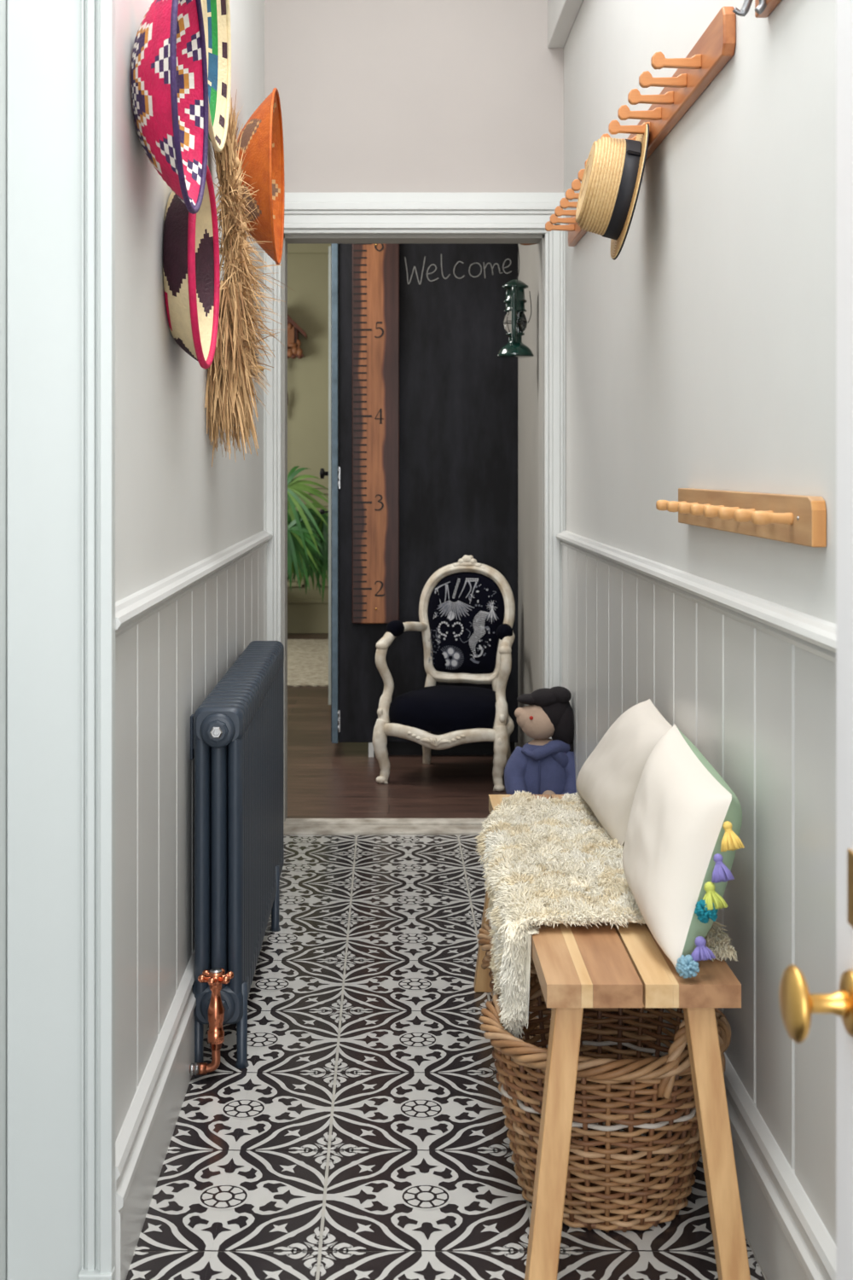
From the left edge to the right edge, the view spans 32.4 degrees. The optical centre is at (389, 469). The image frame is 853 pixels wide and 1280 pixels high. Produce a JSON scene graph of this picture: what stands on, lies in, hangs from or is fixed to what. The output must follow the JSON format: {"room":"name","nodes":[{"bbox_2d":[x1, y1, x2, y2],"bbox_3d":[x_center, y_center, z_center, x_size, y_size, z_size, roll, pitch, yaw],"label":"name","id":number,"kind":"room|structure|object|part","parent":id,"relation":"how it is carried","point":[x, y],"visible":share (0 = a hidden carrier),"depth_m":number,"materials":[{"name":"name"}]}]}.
{"room":"entrance hallway","nodes":[
{"label":"entrance hallway","id":0,"kind":"room"},
{"bbox_2d":[0,0,6,1279],"bbox_3d":[-0.562,-0.500,0.820,0.041,3.400,2.840,0,0,0],"label":"wall","id":1,"kind":"structure","parent":0,"point":[2,2],"depth_m":2.10,"materials":[{"name":"paint"}]},
{"bbox_2d":[115,0,264,602],"bbox_3d":[-0.480,-0.500,3.540,0.120,3.400,2.820,0,0,0],"label":"wall","id":2,"kind":"structure","parent":0,"point":[175,510],"depth_m":2.69,"materials":[{"name":"paint"}]},
{"bbox_2d":[6,0,115,1279],"bbox_3d":[-0.474,-0.500,2.112,0.156,3.400,0.036,0,0,0],"label":"trim","id":3,"kind":"structure","parent":2,"relation":"attached to","point":[61,54],"depth_m":2.12,"materials":[{"name":"paint"}]},
{"bbox_2d":[115,948,209,1279],"bbox_3d":[-0.403,1.100,3.525,0.034,0.200,2.790,0,0,0],"label":"baseboard","id":4,"kind":"structure","parent":2,"relation":"attached to","point":[142,1142],"depth_m":2.43,"materials":[{"name":"paint"}]},
{"bbox_2d":[131,0,208,214],"bbox_3d":[-0.372,-0.634,2.450,0.092,0.410,0.410,0,0,0],"label":"wall basket","id":5,"kind":"object","parent":2,"relation":"attached to","point":[170,82],"visible":1,"depth_m":2.37,"materials":[{"name":"pink wicker"}]},
{"bbox_2d":[115,544,267,1141],"bbox_3d":[-0.412,0.637,3.525,0.008,0.785,2.790,0,0,0],"label":"wall paneling","id":6,"kind":"structure","parent":2,"relation":"attached to","point":[168,663],"depth_m":2.61,"materials":[{"name":"paint"}]},
{"bbox_2d":[162,166,220,368],"bbox_3d":[-0.385,-0.394,2.850,0.067,0.398,0.398,0,0,0],"label":"wall basket","id":7,"kind":"object","parent":2,"relation":"attached to","point":[190,242],"visible":0.86,"depth_m":2.75,"materials":[{"name":"beige wicker"}]},
{"bbox_2d":[115,530,273,637],"bbox_3d":[-0.405,0.227,3.525,0.031,0.046,2.790,0,0,0],"label":"trim","id":8,"kind":"structure","parent":2,"relation":"attached to","point":[137,607],"depth_m":2.78,"materials":[{"name":"paint"}]},
{"bbox_2d":[200,0,231,151],"bbox_3d":[-0.383,-0.900,2.980,0.071,0.500,0.500,0,0,0],"label":"wall basket","id":9,"kind":"object","parent":2,"relation":"attached to","point":[216,13],"visible":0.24,"depth_m":3.18,"materials":[{"name":"beige wicker"}]},
{"bbox_2d":[204,88,294,466],"bbox_3d":[-0.321,-0.446,3.455,0.193,0.880,0.361,0,0,0],"label":"swag","id":10,"kind":"object","parent":2,"relation":"hanging from","point":[229,382],"visible":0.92,"depth_m":3.40},
{"bbox_2d":[254,353,264,381],"bbox_3d":[-0.405,-0.321,4.600,0.029,0.084,0.080,0,0,0],"label":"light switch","id":11,"kind":"object","parent":2,"relation":"attached to","point":[255,353],"visible":0.33,"depth_m":4.60,"materials":[{"name":"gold metal"}]},
{"bbox_2d":[236,87,285,264],"bbox_3d":[-0.362,-0.805,4.050,0.113,0.480,0.480,0,0,0],"label":"wall basket","id":12,"kind":"object","parent":2,"relation":"attached to","point":[262,137],"visible":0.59,"depth_m":3.91,"materials":[{"name":"orange wicker"}]},
{"bbox_2d":[287,253,328,599],"bbox_3d":[-1.000,-0.230,10.810,3.200,2.860,0.120,0,0,0],"label":"wall","id":13,"kind":"structure","parent":0,"point":[307,273],"depth_m":10.75,"materials":[{"name":"green paint"}]},
{"bbox_2d":[287,314,307,402],"bbox_3d":[-0.787,-0.556,10.669,0.380,1.236,0.160,0,0,0],"label":"cuckoo clock","id":14,"kind":"object","parent":13,"relation":"attached to","point":[293,343],"visible":0.36,"depth_m":10.63,"materials":[{"name":"brown wood"}]},
{"bbox_2d":[287,243,331,633],"bbox_3d":[-1.409,-0.230,10.725,4.019,2.860,0.050,0,0,0],"label":"trim","id":15,"kind":"structure","parent":13,"relation":"attached to","point":[304,616],"depth_m":10.73,"materials":[{"name":"green paint"}]},
{"bbox_2d":[287,633,506,818],"bbox_3d":[-0.925,1.220,7.950,3.350,0.040,5.900,0,0,0],"label":"floor","id":16,"kind":"structure","parent":0,"point":[326,779],"depth_m":5.68,"materials":[{"name":"brown wood"}]},
{"bbox_2d":[287,465,328,601],"bbox_3d":[-0.701,0.588,10.290,1.136,1.223,0.804,0,0,0],"label":"potted palm","id":17,"kind":"object","parent":16,"relation":"on","point":[307,532],"visible":0.43,"depth_m":10.02,"materials":[{"name":"plant"}]},
{"bbox_2d":[287,639,328,686],"bbox_3d":[-0.950,1.194,9.181,1.500,0.012,2.174,0,0,0],"label":"jute rug","id":18,"kind":"object","parent":16,"relation":"on","point":[307,659],"visible":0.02,"depth_m":9.00,"materials":[{"name":"beige carpet"}]},
{"bbox_2d":[320,246,331,704],"bbox_3d":[-0.312,0.030,7.560,0.060,2.240,0.780,0,0,0],"label":"door","id":19,"kind":"structure","parent":16,"relation":"on","point":[322,473],"depth_m":7.17,"materials":[{"name":"paint"}]},
{"bbox_3d":[-0.319,0.108,7.215,0.046,0.226,0.052,0,0,0],"label":"knob","id":20,"kind":"part","parent":19,"relation":"part of","materials":[{"name":"metal"}]},
{"bbox_2d":[372,554,515,791],"bbox_3d":[0.249,0.780,5.724,0.538,0.867,0.512,0,0,18],"label":"armchair","id":21,"kind":"object","parent":16,"relation":"on","point":[467,608],"visible":0.99,"depth_m":5.83,"materials":[{"name":"black fabric"}]},
{"bbox_3d":[-0.029,1.084,5.619,0.071,0.259,0.057,0,0,-45],"label":"leg","id":22,"kind":"part","parent":21,"relation":"part of","materials":[{"name":"beige paint"}]},
{"bbox_3d":[0.048,0.795,5.794,0.071,0.376,0.404,0,0,26],"label":"arm","id":23,"kind":"part","parent":21,"relation":"part of","materials":[{"name":"beige paint"}]},
{"bbox_3d":[0.150,1.092,5.965,0.043,0.228,0.087,0,0,0],"label":"leg","id":24,"kind":"part","parent":21,"relation":"part of","materials":[{"name":"beige paint"}]},
{"bbox_2d":[389,685,495,732],"bbox_3d":[0.241,0.919,5.697,0.435,0.132,0.411,0,0,18],"label":"seat cushion","id":25,"kind":"object","parent":21,"relation":"on","point":[438,708],"depth_m":5.53,"materials":[{"name":"black fabric"}]},
{"bbox_3d":[0.240,1.006,5.696,0.511,0.095,0.453,0,0,18],"label":"seat rail","id":26,"kind":"part","parent":21,"relation":"part of","materials":[{"name":"beige paint"}]},
{"bbox_2d":[428,577,499,669],"bbox_3d":[0.300,0.621,5.892,0.289,0.366,0.054,0,0,17],"label":"print","id":27,"kind":"object","parent":21,"relation":"attached to","point":[463,613],"depth_m":5.89},
{"bbox_3d":[0.310,0.680,5.916,0.399,0.609,0.108,0,0,18],"label":"frame","id":28,"kind":"part","parent":21,"relation":"part of","materials":[{"name":"beige paint"}]},
{"bbox_3d":[0.416,1.084,5.478,0.060,0.259,0.072,0,0,0],"label":"leg","id":29,"kind":"part","parent":21,"relation":"part of","materials":[{"name":"beige paint"}]},
{"bbox_3d":[0.454,0.795,5.665,0.071,0.376,0.404,0,0,10],"label":"arm","id":30,"kind":"part","parent":21,"relation":"part of","materials":[{"name":"beige paint"}]},
{"bbox_3d":[0.469,1.092,5.864,0.042,0.228,0.087,0,0,33],"label":"leg","id":31,"kind":"part","parent":21,"relation":"part of","materials":[{"name":"beige paint"}]},
{"bbox_2d":[264,0,564,191],"bbox_3d":[0.085,-0.500,5.000,1.250,3.400,0.100,0,0,0],"label":"wall","id":32,"kind":"structure","parent":0,"point":[376,96],"depth_m":4.95,"materials":[{"name":"paint"}]},
{"bbox_2d":[283,818,482,835],"bbox_3d":[0.085,1.209,4.911,1.010,0.042,0.178,0,0,0],"label":"threshold","id":33,"kind":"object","parent":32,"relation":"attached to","point":[291,826],"depth_m":4.90,"materials":[{"name":"stone"}]},
{"bbox_2d":[281,234,544,821],"bbox_3d":[0.086,0.202,5.010,0.907,1.996,0.120,0,0,0],"label":"trim","id":34,"kind":"structure","parent":32,"relation":"attached to","point":[539,239],"depth_m":4.97,"materials":[{"name":"grey paint"}]},
{"bbox_2d":[263,192,565,739],"bbox_3d":[0.085,0.137,4.925,1.010,2.127,0.050,0,0,0],"label":"trim","id":35,"kind":"structure","parent":32,"relation":"attached to","point":[305,212],"depth_m":4.91,"materials":[{"name":"white paint"}]},
{"bbox_2d":[125,834,767,1279],"bbox_3d":[0.030,1.214,2.538,1.260,0.031,4.563,0,0,0],"label":"floor","id":36,"kind":"structure","parent":0,"point":[363,1134],"depth_m":2.70,"materials":[{"name":"tile"}]},
{"bbox_2d":[189,640,284,1075],"bbox_3d":[-0.345,0.838,3.465,0.126,0.724,1.250,0,0,0],"label":"radiator","id":37,"kind":"object","parent":36,"relation":"on","point":[236,731],"visible":0.99,"depth_m":2.95,"materials":[{"name":"metal"}]},
{"bbox_3d":[-0.384,1.116,2.953,0.029,0.168,0.029,0,0,0],"label":"leg","id":38,"kind":"part","parent":37,"relation":"part of","materials":[{"name":"metal"}]},
{"bbox_3d":[-0.296,1.116,2.953,0.029,0.168,0.029,0,0,0],"label":"leg","id":39,"kind":"part","parent":37,"relation":"part of","materials":[{"name":"metal"}]},
{"bbox_3d":[-0.296,1.116,3.820,0.029,0.168,0.029,0,0,0],"label":"leg","id":40,"kind":"part","parent":37,"relation":"part of","materials":[{"name":"metal"}]},
{"bbox_2d":[504,686,576,797],"bbox_3d":[0.486,0.942,4.601,0.252,0.516,0.204,0,0,0],"label":"toy","id":41,"kind":"object","parent":36,"relation":"on","point":[544,765],"visible":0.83,"depth_m":4.56,"materials":[{"name":"blue fabric"}]},
{"bbox_2d":[521,739,570,767],"bbox_3d":[0.511,0.901,4.584,0.188,0.117,0.084,0,0,-26],"label":"hood","id":42,"kind":"object","parent":41,"relation":"attached to","point":[536,753],"depth_m":4.56,"materials":[{"name":"blue fabric"}]},
{"bbox_2d":[477,919,659,1105],"bbox_3d":[0.366,1.044,2.875,0.386,0.310,0.385,0,0,-14],"label":"basket","id":43,"kind":"object","parent":36,"relation":"on","point":[485,934],"visible":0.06,"depth_m":2.77,"materials":[{"name":"wicker"}]},
{"bbox_3d":[0.217,0.944,2.788,0.035,0.050,0.150,0,0,-31],"label":"handle","id":44,"kind":"part","parent":43,"relation":"part of","materials":[{"name":"wicker"}]},
{"bbox_2d":[478,974,731,1232],"bbox_3d":[0.357,1.022,2.440,0.414,0.355,0.414,0,0,41],"label":"basket","id":45,"kind":"object","parent":36,"relation":"on","point":[613,1187],"visible":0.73,"depth_m":2.31,"materials":[{"name":"wicker"}]},
{"bbox_3d":[0.278,0.934,2.608,0.160,0.069,0.035,0,0,-25],"label":"handle","id":46,"kind":"part","parent":45,"relation":"part of","materials":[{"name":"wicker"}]},
{"bbox_3d":[0.482,0.905,2.303,0.161,0.122,0.036,0,0,-42],"label":"handle","id":47,"kind":"part","parent":45,"relation":"part of","materials":[{"name":"wicker"}]},
{"bbox_2d":[473,794,750,1279],"bbox_3d":[0.360,0.975,2.755,0.327,0.450,1.307,0,0,0],"label":"wooden bench","id":48,"kind":"object","parent":36,"relation":"on","point":[620,966],"visible":0.48,"depth_m":2.14,"materials":[{"name":"beige wood"}]},
{"bbox_3d":[0.241,0.992,3.365,0.124,0.415,0.057,0,0,42],"label":"leg","id":49,"kind":"part","parent":48,"relation":"part of","materials":[{"name":"brown wood"}]},
{"bbox_3d":[0.241,0.992,2.150,0.057,0.415,0.131,0,0,42],"label":"leg","id":50,"kind":"part","parent":48,"relation":"part of","materials":[{"name":"brown wood"}]},
{"bbox_2d":[475,790,745,1038],"bbox_3d":[0.348,0.812,2.811,0.297,0.184,0.852,0,0,0],"label":"sheepskin","id":51,"kind":"object","parent":48,"relation":"on","point":[546,861],"visible":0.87,"depth_m":2.59,"materials":[{"name":"beige fur"}]},
{"bbox_2d":[576,698,672,846],"bbox_3d":[0.490,0.613,2.994,0.164,0.268,0.661,0,0,0],"label":"cushion","id":52,"kind":"object","parent":51,"relation":"on","point":[608,780],"visible":0.53,"depth_m":2.86,"materials":[{"name":"beige fabric"}]},
{"bbox_2d":[622,723,744,978],"bbox_3d":[0.473,0.598,2.367,0.164,0.296,0.466,0,0,-2],"label":"cushion","id":53,"kind":"object","parent":48,"relation":"on","point":[682,842],"visible":1,"depth_m":2.24,"materials":[{"name":"beige fabric"}]},
{"bbox_3d":[0.480,0.992,2.150,0.057,0.415,0.128,0,0,-40],"label":"leg","id":54,"kind":"part","parent":48,"relation":"part of","materials":[{"name":"brown wood"}]},
{"bbox_2d":[779,0,852,1279],"bbox_3d":[0.363,0.195,0.821,0.098,1.990,0.802,0,0,0],"label":"door","id":55,"kind":"structure","parent":36,"relation":"on","point":[797,1004],"depth_m":1.20,"materials":[{"name":"paint"}]},
{"bbox_3d":[0.339,0.425,1.168,0.050,0.059,0.059,0,0,0],"label":"knob","id":56,"kind":"part","parent":55,"relation":"part of","materials":[{"name":"gold metal"}]},
{"bbox_3d":[0.372,0.336,1.167,0.004,0.060,0.035,0,0,0],"label":"lock plate","id":57,"kind":"part","parent":55,"relation":"part of","materials":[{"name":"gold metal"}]},
{"bbox_2d":[515,243,539,747],"bbox_3d":[0.595,-0.230,7.975,0.111,2.860,5.850,0,0,0],"label":"wall","id":58,"kind":"structure","parent":0,"point":[528,368],"depth_m":5.64,"materials":[{"name":"grey paint"}]},
{"bbox_2d":[331,243,331,741],"bbox_3d":[-0.241,0.000,6.475,0.003,2.280,0.650,0,0,0],"label":"door frame","id":59,"kind":"structure","parent":58,"relation":"attached to","point":[331,243],"depth_m":6.15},
{"bbox_2d":[337,243,517,756],"bbox_3d":[0.162,0.000,6.160,0.754,2.400,0.101,0,0,0],"label":"door","id":60,"kind":"structure","parent":58,"relation":"in","point":[458,400],"depth_m":6.12,"materials":[{"name":"paint"}]},
{"bbox_2d":[331,243,338,743],"bbox_3d":[-0.225,0.000,6.463,0.026,2.280,0.715,0,0,0],"label":"door","id":61,"kind":"structure","parent":60,"relation":"attached to","point":[334,246],"depth_m":6.11,"materials":[{"name":"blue paint"}]},
{"bbox_2d":[352,243,399,623],"bbox_3d":[-0.055,-0.180,6.104,0.196,1.640,0.028,0,0,0],"label":"ruler","id":62,"kind":"object","parent":60,"relation":"attached to","point":[375,266],"visible":0.94,"depth_m":6.10,"materials":[{"name":"brown wood"}]},
{"bbox_2d":[496,243,538,358],"bbox_3d":[0.456,-0.628,5.300,0.134,0.442,0.134,0,0,-45],"label":"hurricane lantern","id":63,"kind":"object","parent":58,"relation":"attached to","point":[514,322],"visible":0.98,"depth_m":5.27,"materials":[{"name":"green metal"}]},
{"bbox_3d":[0.456,-0.530,5.300,0.088,0.078,0.088,0,0,0],"label":"glass globe","id":64,"kind":"part","parent":63,"relation":"part of","materials":[{"name":"white"}]},
{"bbox_3d":[0.456,-0.449,5.300,0.134,0.084,0.134,0,0,0],"label":"fuel tank","id":65,"kind":"part","parent":63,"relation":"part of","materials":[{"name":"green metal"}]},
{"bbox_2d":[564,0,836,623],"bbox_3d":[0.650,-0.500,2.625,0.120,3.400,4.650,0,0,0],"label":"wall","id":66,"kind":"structure","parent":0,"point":[702,355],"depth_m":2.67,"materials":[{"name":"paint"}]},
{"bbox_2d":[547,0,583,47],"bbox_3d":[0.562,-1.810,2.625,0.055,0.780,4.650,0,0,0],"label":"trim","id":67,"kind":"structure","parent":66,"relation":"attached to","point":[562,14],"depth_m":4.72,"materials":[{"name":"paint"}]},
{"bbox_2d":[545,5,736,246],"bbox_3d":[0.534,-0.748,3.575,0.112,0.085,2.170,0,0,0],"label":"peg rail","id":68,"kind":"object","parent":66,"relation":"attached to","point":[716,46],"visible":0.67,"depth_m":2.84,"materials":[{"name":"brown wood"}]},
{"bbox_2d":[576,122,649,259],"bbox_3d":[0.492,-0.616,3.250,0.153,0.300,0.308,0,0,0],"label":"hat","id":69,"kind":"object","parent":68,"relation":"hanging from","point":[613,172],"visible":0.99,"depth_m":3.16,"materials":[{"name":"wicker"}]},
{"bbox_3d":[0.485,-0.622,3.250,0.137,0.225,0.219,0,0,0],"label":"crown","id":70,"kind":"part","parent":69,"relation":"part of","materials":[{"name":"wicker"}]},
{"bbox_2d":[556,530,836,663],"bbox_3d":[0.575,0.227,2.610,0.031,0.046,4.620,0,0,0],"label":"trim","id":71,"kind":"structure","parent":66,"relation":"attached to","point":[817,636],"depth_m":2.48,"materials":[{"name":"paint"}]},
{"bbox_2d":[561,544,836,1245],"bbox_3d":[0.582,0.637,2.610,0.008,0.785,4.620,0,0,0],"label":"wainscoting","id":72,"kind":"structure","parent":66,"relation":"attached to","point":[759,706],"depth_m":2.31,"materials":[{"name":"paint"}]},
{"bbox_2d":[656,488,826,546],"bbox_3d":[0.551,0.071,2.433,0.078,0.068,0.915,0,0,0],"label":"peg rail","id":73,"kind":"object","parent":66,"relation":"attached to","point":[800,520],"visible":1,"depth_m":2.22,"materials":[{"name":"brown wood"}]},
{"bbox_2d":[660,1007,836,1279],"bbox_3d":[0.573,1.100,2.610,0.034,0.200,4.620,0,0,0],"label":"baseboard","id":74,"kind":"structure","parent":66,"relation":"attached to","point":[789,1240],"depth_m":2.15,"materials":[{"name":"paint"}]},
{"bbox_2d":[733,0,781,17],"bbox_3d":[0.555,-0.737,1.917,0.070,0.105,0.735,0,0,0],"label":"hook","id":75,"kind":"object","parent":66,"relation":"attached to","point":[764,8],"visible":1,"depth_m":2.22,"materials":[{"name":"silver metal"}]}
]}

